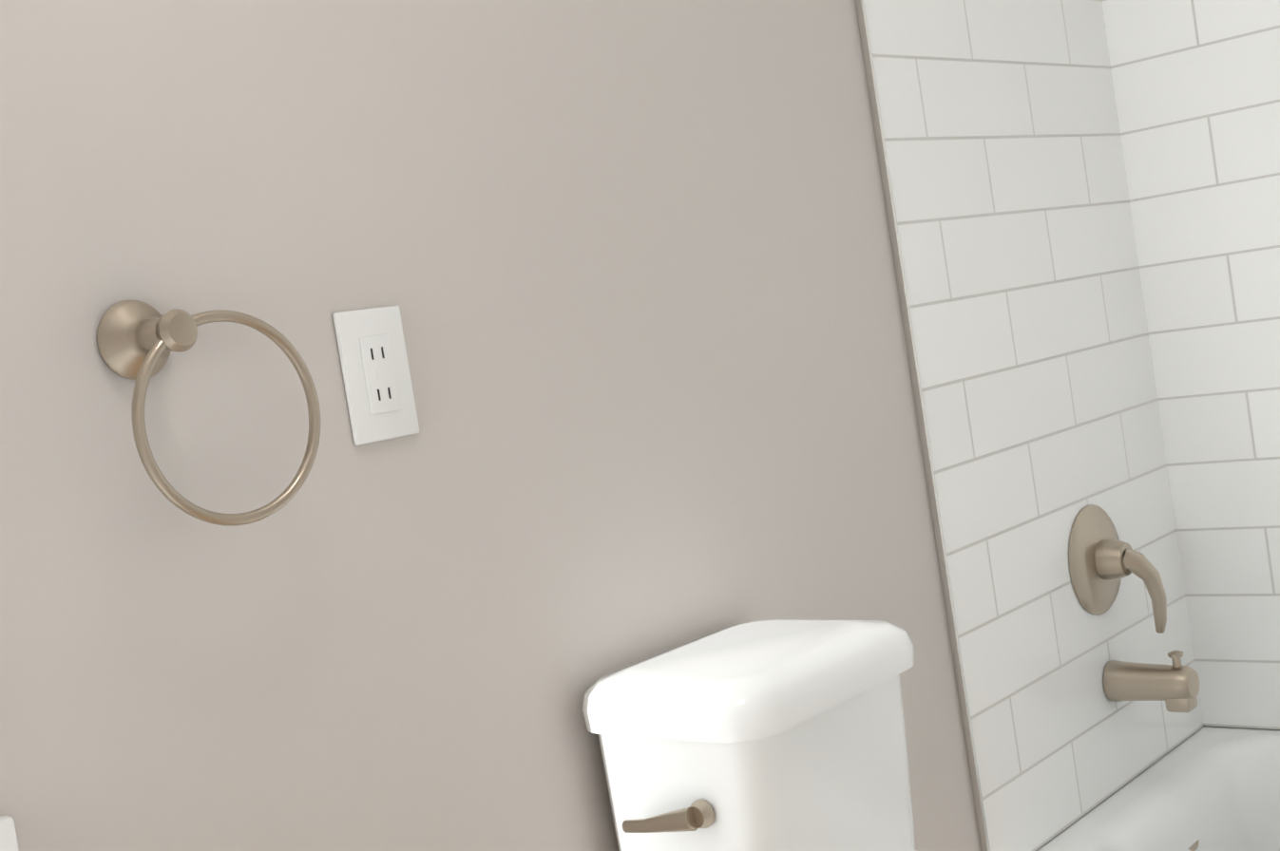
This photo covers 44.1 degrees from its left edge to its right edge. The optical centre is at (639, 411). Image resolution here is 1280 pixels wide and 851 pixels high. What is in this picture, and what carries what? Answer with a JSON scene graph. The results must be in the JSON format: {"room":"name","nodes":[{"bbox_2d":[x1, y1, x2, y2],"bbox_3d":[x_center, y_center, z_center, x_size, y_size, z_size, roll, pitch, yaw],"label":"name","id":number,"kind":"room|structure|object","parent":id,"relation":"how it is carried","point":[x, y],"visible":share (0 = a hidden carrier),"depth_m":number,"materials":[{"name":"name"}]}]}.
{"room":"bathroom","nodes":[
{"label":"bathroom","id":0,"kind":"room"},
{"bbox_2d":[0,0,980,850],"bbox_3d":[-0.215,-0.020,1.497,0.120,2.150,3.240,-6,4,42],"label":"wall","id":1,"kind":"structure","parent":0,"point":[627,266],"depth_m":1.43,"materials":[{"name":"paint"}]},
{"bbox_2d":[96,300,320,526],"bbox_3d":[-0.332,-0.003,1.219,0.073,0.184,0.165,-6,4,42],"label":"towel ring","id":2,"kind":"object","parent":1,"relation":"attached to","point":[138,341],"visible":1,"depth_m":1.19,"materials":[{"name":"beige metal"}]},
{"bbox_2d":[332,305,419,445],"bbox_3d":[-0.230,-0.033,1.384,0.009,0.116,0.072,-6,4,42],"label":"electrical outlet plate","id":3,"kind":"object","parent":1,"relation":"attached to","point":[376,373],"visible":1,"depth_m":1.38,"materials":[{"name":"white plastic"}]},
{"bbox_3d":[0.509,1.008,1.056,1.610,0.060,3.240,-6,4,42],"label":"floor","id":4,"kind":"structure","parent":0,"visible":0},
{"bbox_2d":[0,815,19,850],"bbox_3d":[-0.434,0.720,0.724,0.458,0.833,0.675,-6,4,42],"label":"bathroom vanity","id":5,"kind":"object","parent":4,"relation":"on","point":[8,839],"visible":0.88,"depth_m":1.09,"materials":[{"name":"white"}]},
{"bbox_2d":[581,619,915,850],"bbox_3d":[0.345,0.594,1.411,0.716,0.773,0.375,-6,4,42],"label":"toilet","id":6,"kind":"object","parent":4,"relation":"on","point":[775,735],"visible":1,"depth_m":1.47,"materials":[{"name":"ceramic"}]},
{"bbox_2d":[1036,725,1279,850],"bbox_3d":[1.234,0.663,1.906,1.367,0.310,0.690,-6,4,42],"label":"bathtub","id":7,"kind":"object","parent":4,"relation":"on","point":[1209,789],"visible":1,"depth_m":2.39,"materials":[{"name":"ceramic"}]},
{"bbox_3d":[1.356,-0.301,2.163,1.370,2.150,0.120,-6,4,42],"label":"wall","id":8,"kind":"structure","parent":0,"visible":0},
{"bbox_2d":[854,0,1279,850],"bbox_3d":[1.088,-0.193,1.850,1.370,2.050,0.726,-6,4,42],"label":"wall tile","id":9,"kind":"structure","parent":8,"relation":"attached to","point":[1082,205],"depth_m":2.38,"materials":[{"name":"white tile"}]},
{"bbox_2d":[1068,504,1166,633],"bbox_3d":[0.714,0.236,2.330,0.089,0.201,0.164,-6,4,42],"label":"shower valve","id":10,"kind":"object","parent":9,"relation":"attached to","point":[1103,560],"visible":1,"depth_m":2.32,"materials":[{"name":"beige metal"}]},
{"bbox_2d":[1102,650,1199,712],"bbox_3d":[0.754,0.394,2.325,0.128,0.089,0.062,-6,4,42],"label":"tub spout","id":11,"kind":"object","parent":9,"relation":"attached to","point":[1174,686],"visible":1,"depth_m":2.30,"materials":[{"name":"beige metal"}]}
]}

